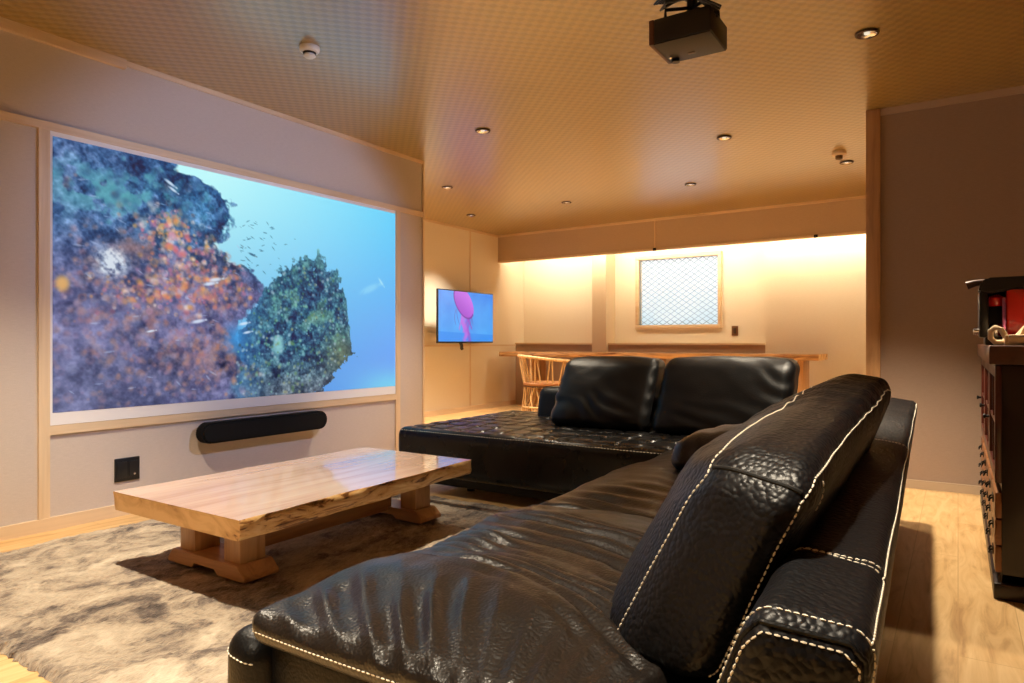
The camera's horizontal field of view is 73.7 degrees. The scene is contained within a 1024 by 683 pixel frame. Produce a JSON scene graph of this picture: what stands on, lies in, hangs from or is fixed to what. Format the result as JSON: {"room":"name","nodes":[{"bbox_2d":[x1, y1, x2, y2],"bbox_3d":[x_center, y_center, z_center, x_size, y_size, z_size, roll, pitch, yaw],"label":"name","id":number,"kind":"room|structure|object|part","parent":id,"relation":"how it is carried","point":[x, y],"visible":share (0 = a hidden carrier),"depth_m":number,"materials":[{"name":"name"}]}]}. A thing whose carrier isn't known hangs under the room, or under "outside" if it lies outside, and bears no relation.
{"room":"home theater","nodes":[
{"label":"home theater","id":0,"kind":"room"},
{"bbox_2d":[0,30,421,526],"bbox_3d":[-3.522,-0.295,3.412,1.970,2.490,7.060,0,0,33],"label":"wall","id":1,"kind":"structure","parent":0,"point":[38,80],"depth_m":3.82,"materials":[{"name":"paint"}]},
{"bbox_2d":[37,128,49,519],"bbox_3d":[-2.338,-0.087,3.409,0.016,1.945,0.050,0,0,33],"label":"trim","id":2,"kind":"structure","parent":1,"relation":"attached to","point":[43,135],"depth_m":3.40,"materials":[{"name":"brown wood"}]},
{"bbox_2d":[0,17,126,69],"bbox_3d":[-3.339,-1.515,1.865,0.030,0.050,4.470,0,0,33],"label":"trim","id":3,"kind":"structure","parent":1,"relation":"attached to","point":[7,25],"depth_m":3.46,"materials":[{"name":"brown wood"}]},
{"bbox_2d":[114,456,139,482],"bbox_3d":[-2.113,0.702,3.752,0.018,0.127,0.134,0,0,33],"label":"wall socket","id":4,"kind":"object","parent":1,"relation":"attached to","point":[125,469],"visible":1,"depth_m":3.75,"materials":[{"name":"black plastic"}]},
{"bbox_2d":[0,450,398,540],"bbox_3d":[-2.662,0.917,2.910,0.020,0.065,6.960,0,0,33],"label":"baseboard","id":5,"kind":"structure","parent":1,"relation":"attached to","point":[28,528],"depth_m":3.45,"materials":[{"name":"brown wood"}]},
{"bbox_2d":[0,110,423,216],"bbox_3d":[-2.663,-1.080,2.910,0.018,0.040,6.960,0,0,33],"label":"trim","id":6,"kind":"structure","parent":1,"relation":"attached to","point":[6,116],"depth_m":4.00,"materials":[{"name":"brown wood"}]},
{"bbox_2d":[50,394,395,434],"bbox_3d":[-1.635,0.448,4.485,0.016,0.045,2.520,0,0,33],"label":"trim","id":7,"kind":"structure","parent":1,"relation":"attached to","point":[131,422],"depth_m":4.12,"materials":[{"name":"brown wood"}]},
{"bbox_2d":[50,131,395,425],"bbox_3d":[-1.636,-0.323,4.486,0.014,1.491,2.516,0,0,33],"label":"projection screen","id":8,"kind":"object","parent":1,"relation":"attached to","point":[177,287],"visible":1,"depth_m":4.11,"materials":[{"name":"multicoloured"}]},
{"bbox_2d":[196,411,326,443],"bbox_3d":[-1.603,0.547,4.443,0.114,0.125,0.955,0,0,33],"label":"soundbar","id":9,"kind":"object","parent":1,"relation":"attached to","point":[212,432],"visible":1,"depth_m":4.34,"materials":[{"name":"black plastic"}]},
{"bbox_2d":[127,61,422,163],"bbox_3d":[-1.443,-1.526,4.783,0.012,0.028,2.490,0,0,33],"label":"trim","id":10,"kind":"structure","parent":1,"relation":"attached to","point":[129,64],"depth_m":4.46,"materials":[{"name":"brown wood"}]},
{"bbox_2d":[395,211,399,450],"bbox_3d":[-0.932,-0.087,5.561,0.016,1.945,0.050,0,0,33],"label":"trim","id":11,"kind":"structure","parent":1,"relation":"attached to","point":[397,401],"depth_m":5.55,"materials":[{"name":"brown wood"}]},
{"bbox_2d":[422,161,423,423],"bbox_3d":[-0.762,-0.295,5.835,0.020,2.490,0.020,0,0,33],"label":"trim","id":12,"kind":"structure","parent":1,"relation":"attached to","point":[423,161],"depth_m":5.83,"materials":[{"name":"brown wood"}]},
{"bbox_2d":[424,221,523,411],"bbox_3d":[-1.063,-0.295,8.794,0.200,2.490,4.640,0,0,33],"label":"wall","id":13,"kind":"structure","parent":0,"point":[446,248],"depth_m":9.33,"materials":[{"name":"beige pale wood"}]},
{"bbox_2d":[424,218,498,237],"bbox_3d":[-1.028,-1.525,8.651,0.015,0.030,4.440,0,0,33],"label":"trim","id":14,"kind":"structure","parent":13,"relation":"attached to","point":[426,220],"depth_m":9.13,"materials":[{"name":"brown wood"}]},
{"bbox_2d":[436,288,492,349],"bbox_3d":[-0.686,-0.270,8.966,0.241,0.770,1.200,0,0,33],"label":"television","id":15,"kind":"object","parent":13,"relation":"attached to","point":[462,317],"visible":1,"depth_m":8.84,"materials":[{"name":"black plastic"}]},
{"bbox_2d":[424,400,515,416],"bbox_3d":[-1.091,0.915,8.555,0.015,0.070,4.210,0,0,33],"label":"baseboard","id":16,"kind":"structure","parent":13,"relation":"attached to","point":[511,402],"depth_m":9.30,"materials":[{"name":"brown wood"}]},
{"bbox_2d":[424,344,515,346],"bbox_3d":[-1.094,0.055,8.557,0.008,0.020,4.210,0,0,33],"label":"trim","id":17,"kind":"structure","parent":13,"relation":"attached to","point":[512,344],"depth_m":9.22,"materials":[{"name":"brown wood"}]},
{"bbox_2d":[470,231,470,405],"bbox_3d":[-0.571,-0.295,9.356,0.008,2.490,0.020,0,0,33],"label":"trim","id":18,"kind":"structure","parent":13,"relation":"attached to","point":[470,231],"depth_m":9.35,"materials":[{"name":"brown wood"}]},
{"bbox_2d":[0,0,1023,234],"bbox_3d":[0.662,-1.590,3.390,9.200,0.100,11.800,0,0,33],"label":"ceiling","id":19,"kind":"structure","parent":0,"point":[574,99],"depth_m":3.98,"materials":[{"name":"paint"}]},
{"bbox_2d":[299,43,319,59],"bbox_3d":[-1.059,-1.511,3.571,0.108,0.058,0.108,0,0,33],"label":"smoke detector","id":20,"kind":"object","parent":19,"relation":"attached to","point":[309,50],"visible":1,"depth_m":3.54,"materials":[{"name":"white plastic"}]},
{"bbox_2d":[442,186,452,188],"bbox_3d":[-0.645,-1.534,6.801,0.112,0.011,0.112,0,0,33],"label":"recessed light","id":21,"kind":"object","parent":19,"relation":"in","point":[443,187],"visible":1,"depth_m":6.79,"materials":[{"name":"black"}]},
{"bbox_2d":[475,128,489,133],"bbox_3d":[-0.212,-1.534,4.977,0.112,0.011,0.112,0,0,33],"label":"recessed light","id":22,"kind":"object","parent":19,"relation":"in","point":[480,130],"visible":1,"depth_m":4.98,"materials":[{"name":"silver"}]},
{"bbox_2d":[649,0,726,63],"bbox_3d":[0.726,-1.382,2.829,0.324,0.319,0.339,0,0,33],"label":"projector","id":23,"kind":"object","parent":19,"relation":"hanging from","point":[695,32],"visible":1,"depth_m":2.82,"materials":[{"name":"black plastic"}]},
{"bbox_3d":[0.644,-1.288,2.945,0.022,0.104,0.235,0,0,33],"label":"plate","id":24,"kind":"part","parent":23,"relation":"part of","materials":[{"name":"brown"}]},
{"bbox_2d":[685,183,695,185],"bbox_3d":[1.744,-1.534,6.673,0.112,0.011,0.112,0,0,33],"label":"recessed light","id":25,"kind":"object","parent":19,"relation":"in","point":[686,184],"visible":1,"depth_m":6.66,"materials":[{"name":"silver"}]},
{"bbox_2d":[716,135,731,140],"bbox_3d":[1.599,-1.534,5.143,0.112,0.011,0.112,0,0,33],"label":"recessed light","id":26,"kind":"object","parent":19,"relation":"in","point":[723,137],"visible":1,"depth_m":5.14,"materials":[{"name":"silver"}]},
{"bbox_2d":[832,150,846,159],"bbox_3d":[2.659,-1.508,5.550,0.110,0.064,0.110,0,0,33],"label":"ceiling sensor","id":27,"kind":"object","parent":19,"relation":"attached to","point":[838,155],"visible":1,"depth_m":5.52,"materials":[{"name":"beige"}]},
{"bbox_2d":[839,160,853,164],"bbox_3d":[2.869,-1.534,5.854,0.112,0.011,0.112,0,0,33],"label":"recessed light","id":28,"kind":"object","parent":19,"relation":"in","point":[848,161],"visible":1,"depth_m":5.85,"materials":[{"name":"silver"}]},
{"bbox_2d":[855,28,879,39],"bbox_3d":[1.771,-1.534,3.406,0.112,0.011,0.112,0,0,33],"label":"recessed light","id":29,"kind":"object","parent":19,"relation":"in","point":[869,33],"visible":1,"depth_m":3.40,"materials":[{"name":"silver"}]},
{"bbox_2d":[0,404,1023,682],"bbox_3d":[0.662,1.000,3.390,9.200,0.100,11.800,0,0,33],"label":"floor","id":30,"kind":"structure","parent":0,"point":[944,623],"depth_m":2.54,"materials":[{"name":"brown wood"}]},
{"bbox_2d":[0,494,513,682],"bbox_3d":[-0.884,0.934,3.022,2.329,0.030,2.329,0,0,33],"label":"shag rug","id":31,"kind":"object","parent":30,"relation":"on","point":[110,605],"visible":0.38,"depth_m":2.51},
{"bbox_2d":[113,447,471,583],"bbox_3d":[-0.900,0.766,3.163,0.840,0.302,1.410,0,0,33],"label":"coffee table","id":32,"kind":"object","parent":31,"relation":"on","point":[254,508],"visible":1,"depth_m":2.84,"materials":[{"name":"brown wood"}]},
{"bbox_3d":[-1.309,0.774,2.868,0.104,0.180,0.116,0,0,33],"label":"leg","id":33,"kind":"part","parent":32,"relation":"part of","materials":[{"name":"brown wood"}]},
{"bbox_3d":[-1.058,0.774,2.704,0.104,0.180,0.116,0,0,33],"label":"leg","id":34,"kind":"part","parent":32,"relation":"part of","materials":[{"name":"brown wood"}]},
{"bbox_3d":[-0.503,0.774,3.554,0.104,0.180,0.116,0,0,33],"label":"leg","id":35,"kind":"part","parent":32,"relation":"part of","materials":[{"name":"brown wood"}]},
{"bbox_2d":[517,354,569,411],"bbox_3d":[0.415,0.553,8.551,0.727,0.785,0.641,0,0,33],"label":"armchair","id":36,"kind":"object","parent":30,"relation":"on","point":[527,384],"visible":0.44,"depth_m":8.37,"materials":[{"name":"brown wood"}]},
{"bbox_3d":[0.423,0.522,8.563,0.570,0.045,0.570,0,0,33],"label":"seat","id":37,"kind":"part","parent":36,"relation":"part of","materials":[{"name":"brown wood"}]},
{"bbox_3d":[0.374,0.215,8.489,0.727,0.108,0.493,0,0,33],"label":"rail","id":38,"kind":"part","parent":36,"relation":"part of","materials":[{"name":"wood"}]},
{"bbox_2d":[399,386,688,499],"bbox_3d":[0.622,0.634,4.181,2.381,0.633,1.334,0,0,33],"label":"sofa","id":39,"kind":"object","parent":30,"relation":"on","point":[512,452],"visible":0.37,"depth_m":3.85,"materials":[{"name":"black leather"}]},
{"bbox_3d":[1.051,0.448,4.442,1.948,0.261,0.293,0,0,33],"label":"backrest","id":40,"kind":"part","parent":39,"relation":"part of","materials":[{"name":"black leather"}]},
{"bbox_2d":[550,356,665,430],"bbox_3d":[0.596,0.316,4.268,0.670,0.448,0.411,0,0,33],"label":"cushion","id":41,"kind":"object","parent":39,"relation":"on","point":[603,392],"visible":0.96,"depth_m":4.14,"materials":[{"name":"black leather"}]},
{"bbox_2d":[652,356,799,434],"bbox_3d":[1.203,0.311,3.872,0.765,0.455,0.405,0,0,33],"label":"cushion","id":42,"kind":"object","parent":39,"relation":"on","point":[696,393],"visible":0.73,"depth_m":3.78,"materials":[{"name":"black leather"}]},
{"bbox_2d":[227,397,916,682],"bbox_3d":[0.788,0.618,2.395,1.152,0.663,3.316,0,0,33],"label":"sectional sofa","id":43,"kind":"object","parent":30,"relation":"on","point":[521,595],"visible":0.7,"depth_m":1.17,"materials":[{"name":"black leather"}]},
{"bbox_3d":[0.104,0.722,2.261,0.123,0.328,2.308,0,0,33],"label":"rail","id":44,"kind":"part","parent":43,"relation":"part of","materials":[{"name":"black leather"}]},
{"bbox_2d":[252,504,693,682],"bbox_3d":[0.099,0.509,1.525,0.788,0.131,1.085,0,0,33],"label":"seat cushion","id":45,"kind":"object","parent":43,"relation":"on","point":[521,595],"depth_m":1.21,"materials":[{"name":"black leather"}]},
{"bbox_2d":[539,450,680,518],"bbox_3d":[0.717,0.521,2.501,0.775,0.107,1.236,0,0,33],"label":"seat cushion","id":46,"kind":"object","parent":43,"relation":"on","point":[640,488],"depth_m":2.28,"materials":[{"name":"black leather"}]},
{"bbox_2d":[671,424,740,469],"bbox_3d":[0.879,0.405,2.543,0.519,0.216,0.418,0,0,33],"label":"throw pillow","id":47,"kind":"object","parent":43,"relation":"on","point":[686,447],"visible":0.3,"depth_m":2.49,"materials":[{"name":"black leather"}]},
{"bbox_2d":[610,374,890,676],"bbox_3d":[0.566,0.303,1.518,0.432,0.436,1.239,0,0,33],"label":"cushion","id":48,"kind":"object","parent":43,"relation":"on","point":[743,502],"visible":0.87,"depth_m":1.02,"materials":[{"name":"black leather"}]},
{"bbox_3d":[1.087,0.591,2.201,0.351,0.609,3.311,0,0,31],"label":"backrest","id":49,"kind":"part","parent":43,"relation":"part of","materials":[{"name":"black leather"}]},
{"bbox_2d":[499,351,827,409],"bbox_3d":[1.733,0.546,8.767,4.170,0.808,0.636,0,0,33],"label":"table","id":50,"kind":"object","parent":30,"relation":"on","point":[803,359],"depth_m":8.42,"materials":[{"name":"brown wood"}]},
{"bbox_2d":[499,351,827,360],"bbox_3d":[1.733,0.175,8.767,4.170,0.066,0.636,0,0,33],"label":"countertop","id":51,"kind":"structure","parent":50,"relation":"on","point":[663,355],"depth_m":8.39,"materials":[{"name":"brown wood"}]},
{"bbox_2d":[976,344,1023,603],"bbox_3d":[2.475,0.482,3.170,0.494,0.935,1.865,0,0,33],"label":"display cabinet","id":52,"kind":"object","parent":30,"relation":"on","point":[1002,366],"visible":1,"depth_m":2.52,"materials":[{"name":"brown wood"}]},
{"bbox_3d":[2.717,0.608,3.920,0.030,0.094,0.296,0,0,33],"label":"drawer","id":53,"kind":"part","parent":52,"relation":"part of","materials":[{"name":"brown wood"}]},
{"bbox_3d":[2.631,0.307,3.795,0.024,0.435,0.599,0,0,33],"label":"glass door","id":54,"kind":"part","parent":52,"relation":"part of","materials":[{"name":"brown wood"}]},
{"bbox_3d":[2.631,0.307,3.796,0.003,0.345,0.509,0,0,33],"label":"pane","id":55,"kind":"part","parent":52,"relation":"part of","materials":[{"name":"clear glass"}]},
{"bbox_3d":[2.551,0.608,3.667,0.030,0.094,0.296,0,0,33],"label":"drawer","id":56,"kind":"part","parent":52,"relation":"part of","materials":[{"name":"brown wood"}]},
{"bbox_3d":[2.200,0.806,3.172,0.017,0.031,0.064,0,0,33],"label":"handle","id":57,"kind":"part","parent":52,"relation":"part of","materials":[{"name":"black metal"}]},
{"bbox_3d":[2.300,0.307,3.288,0.024,0.435,0.599,0,0,33],"label":"glass door","id":58,"kind":"part","parent":52,"relation":"part of","materials":[{"name":"brown wood"}]},
{"bbox_3d":[2.385,0.608,3.412,0.030,0.094,0.296,0,0,33],"label":"drawer","id":59,"kind":"part","parent":52,"relation":"part of","materials":[{"name":"brown wood"}]},
{"bbox_3d":[2.033,0.606,2.917,0.017,0.031,0.064,0,0,33],"label":"handle","id":60,"kind":"part","parent":52,"relation":"part of","materials":[{"name":"black metal"}]},
{"bbox_3d":[2.033,0.706,2.917,0.017,0.031,0.064,0,0,33],"label":"handle","id":61,"kind":"part","parent":52,"relation":"part of","materials":[{"name":"black metal"}]},
{"bbox_3d":[2.033,0.806,2.917,0.017,0.031,0.064,0,0,33],"label":"handle","id":62,"kind":"part","parent":52,"relation":"part of","materials":[{"name":"black metal"}]},
{"bbox_3d":[2.220,0.608,3.159,0.030,0.094,0.296,0,0,33],"label":"drawer","id":63,"kind":"part","parent":52,"relation":"part of","materials":[{"name":"brown wood"}]},
{"bbox_3d":[2.053,0.708,2.905,0.030,0.094,0.296,0,0,33],"label":"drawer","id":64,"kind":"part","parent":52,"relation":"part of","materials":[{"name":"brown wood"}]},
{"bbox_3d":[2.053,0.808,2.905,0.030,0.094,0.296,0,0,33],"label":"drawer","id":65,"kind":"part","parent":52,"relation":"part of","materials":[{"name":"brown wood"}]},
{"bbox_3d":[1.868,0.606,2.664,0.017,0.031,0.064,0,0,33],"label":"handle","id":66,"kind":"part","parent":52,"relation":"part of","materials":[{"name":"black metal"}]},
{"bbox_3d":[1.868,0.706,2.664,0.017,0.031,0.064,0,0,33],"label":"handle","id":67,"kind":"part","parent":52,"relation":"part of","materials":[{"name":"black metal"}]},
{"bbox_3d":[1.868,0.806,2.664,0.017,0.031,0.064,0,0,33],"label":"handle","id":68,"kind":"part","parent":52,"relation":"part of","materials":[{"name":"black metal"}]},
{"bbox_3d":[2.053,0.608,2.905,0.030,0.094,0.296,0,0,33],"label":"drawer","id":69,"kind":"part","parent":52,"relation":"part of","materials":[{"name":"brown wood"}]},
{"bbox_3d":[1.968,0.307,2.780,0.003,0.345,0.509,0,0,33],"label":"pane","id":70,"kind":"part","parent":52,"relation":"part of","materials":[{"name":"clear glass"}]},
{"bbox_2d":[965,276,1023,344],"bbox_3d":[2.066,-0.122,2.747,0.405,0.275,0.180,0,0,33],"label":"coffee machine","id":71,"kind":"object","parent":52,"relation":"on","point":[1000,299],"visible":0.84,"depth_m":2.73,"materials":[{"name":"black plastic"}]},
{"bbox_3d":[1.933,-0.238,2.834,0.086,0.042,0.034,0,0,33],"label":"lever","id":72,"kind":"part","parent":71,"relation":"part of","materials":[{"name":"brown"}]},
{"bbox_3d":[1.894,-0.040,2.788,0.024,0.028,0.027,0,0,33],"label":"knob","id":73,"kind":"part","parent":71,"relation":"part of","materials":[{"name":"silver metal"}]},
{"bbox_3d":[2.023,-0.110,2.859,0.070,0.190,0.030,0,0,33],"label":"panel","id":74,"kind":"part","parent":71,"relation":"part of","materials":[{"name":"black plastic"}]},
{"bbox_3d":[1.967,-0.166,2.776,0.060,0.045,0.060,0,0,33],"label":"spout","id":75,"kind":"part","parent":71,"relation":"part of","materials":[{"name":"red"}]},
{"bbox_3d":[1.968,0.307,2.780,0.024,0.435,0.599,0,0,33],"label":"glass door","id":76,"kind":"part","parent":52,"relation":"part of","materials":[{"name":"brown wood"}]},
{"bbox_3d":[1.888,0.608,2.651,0.030,0.094,0.296,0,0,33],"label":"drawer","id":77,"kind":"part","parent":52,"relation":"part of","materials":[{"name":"brown wood"}]},
{"bbox_3d":[1.888,0.708,2.651,0.030,0.094,0.296,0,0,33],"label":"drawer","id":78,"kind":"part","parent":52,"relation":"part of","materials":[{"name":"brown wood"}]},
{"bbox_3d":[1.888,0.808,2.651,0.030,0.094,0.296,0,0,33],"label":"drawer","id":79,"kind":"part","parent":52,"relation":"part of","materials":[{"name":"brown wood"}]},
{"bbox_2d":[988,325,1023,345],"bbox_3d":[1.967,-0.024,2.540,0.325,0.078,0.175,0,0,33],"label":"serving tray","id":80,"kind":"object","parent":52,"relation":"on","point":[1008,340],"visible":0.98,"depth_m":2.54,"materials":[{"name":"beige wood"}]},
{"bbox_3d":[1.835,-0.025,2.576,0.064,0.076,0.060,0,0,33],"label":"loop handle","id":81,"kind":"part","parent":80,"relation":"part of","materials":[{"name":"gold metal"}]},
{"bbox_2d":[1002,335,1023,345],"bbox_3d":[1.988,-0.005,2.526,0.275,0.040,0.175,0,0,33],"label":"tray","id":82,"kind":"object","parent":80,"relation":"on","point":[1008,340],"depth_m":2.51,"materials":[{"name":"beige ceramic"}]},
{"bbox_2d":[1015,326,1023,334],"bbox_3d":[1.902,-0.034,2.546,0.082,0.072,0.084,0,0,33],"label":"napkin","id":83,"kind":"object","parent":80,"relation":"on","point":[1021,331],"visible":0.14,"depth_m":2.53,"materials":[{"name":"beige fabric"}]},
{"bbox_2d":[516,344,764,404],"bbox_3d":[1.637,0.497,9.425,3.630,0.905,0.230,0,0,33],"label":"wall ledge","id":84,"kind":"object","parent":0,"point":[557,366],"visible":0.29,"depth_m":9.44,"materials":[{"name":"brown wood"}]},
{"bbox_2d":[524,242,764,342],"bbox_3d":[1.754,-0.295,9.605,3.630,2.490,0.200,0,0,33],"label":"wall","id":85,"kind":"structure","parent":0,"point":[557,292],"depth_m":9.58,"materials":[{"name":"beige paint"}]},
{"bbox_2d":[592,254,614,351],"bbox_3d":[1.290,-0.295,9.609,0.214,2.490,0.300,0,0,33],"label":"wall pier","id":86,"kind":"object","parent":85,"relation":"attached to","point":[603,266],"visible":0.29,"depth_m":9.50,"materials":[{"name":"paint"}]},
{"bbox_2d":[515,343,764,344],"bbox_3d":[1.633,0.033,9.418,3.630,0.025,0.245,0,0,33],"label":"trim","id":87,"kind":"structure","parent":85,"relation":"attached to","point":[515,343],"depth_m":9.14,"materials":[{"name":"brown wood"}]},
{"bbox_2d":[635,251,721,328],"bbox_3d":[2.245,-0.675,9.204,1.190,1.000,0.135,0,0,33],"label":"window","id":88,"kind":"structure","parent":85,"relation":"in","point":[680,292],"depth_m":9.22,"materials":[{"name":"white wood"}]},
{"bbox_2d":[732,326,737,335],"bbox_3d":[2.858,-0.138,8.756,0.080,0.125,0.014,0,0,33],"label":"wall socket","id":89,"kind":"object","parent":85,"relation":"attached to","point":[734,328],"visible":1,"depth_m":8.75,"materials":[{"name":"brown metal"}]},
{"bbox_2d":[498,198,865,260],"bbox_3d":[2.772,-1.350,7.900,7.200,0.380,0.061,0,0,35],"label":"wall","id":90,"kind":"structure","parent":0,"point":[847,215],"depth_m":8.24,"materials":[{"name":"beige paint"}]},
{"bbox_2d":[498,231,865,262],"bbox_3d":[2.774,-1.157,7.903,7.200,0.023,0.084,0,0,35],"label":"trim","id":91,"kind":"structure","parent":90,"relation":"attached to","point":[855,232],"depth_m":8.24,"materials":[{"name":"brown wood"}]},
{"bbox_2d":[498,195,865,237],"bbox_3d":[2.751,-1.525,7.870,7.200,0.030,0.012,0,0,35],"label":"trim","id":92,"kind":"structure","parent":90,"relation":"attached to","point":[863,196],"depth_m":8.23,"materials":[{"name":"brown wood"}]},
{"bbox_2d":[765,234,865,392],"bbox_3d":[4.705,-0.295,7.539,3.570,2.490,0.430,0,0,33],"label":"wall","id":93,"kind":"structure","parent":0,"point":[815,288],"depth_m":8.00,"materials":[{"name":"beige paint"}]},
{"bbox_2d":[881,93,1023,485],"bbox_3d":[4.040,-0.295,3.560,3.730,2.490,0.120,0,0,33],"label":"wall","id":94,"kind":"structure","parent":0,"point":[952,176],"depth_m":4.33,"materials":[{"name":"beige paint"}]},
{"bbox_2d":[866,108,880,377],"bbox_3d":[2.441,-0.295,4.599,0.085,2.490,0.170,0,0,33],"label":"trim","id":95,"kind":"structure","parent":94,"relation":"attached to","point":[873,118],"depth_m":4.53,"materials":[{"name":"brown wood"}]},
{"bbox_2d":[905,479,981,494],"bbox_3d":[3.920,0.922,3.558,3.530,0.055,0.015,0,0,33],"label":"baseboard","id":96,"kind":"structure","parent":94,"relation":"attached to","point":[910,483],"depth_m":4.33,"materials":[{"name":"beige wood"}]},
{"bbox_2d":[880,85,1023,115],"bbox_3d":[3.920,-1.518,3.559,3.530,0.045,0.012,0,0,33],"label":"trim","id":97,"kind":"structure","parent":94,"relation":"attached to","point":[1019,89],"depth_m":4.30,"materials":[{"name":"beige wood"}]}
]}

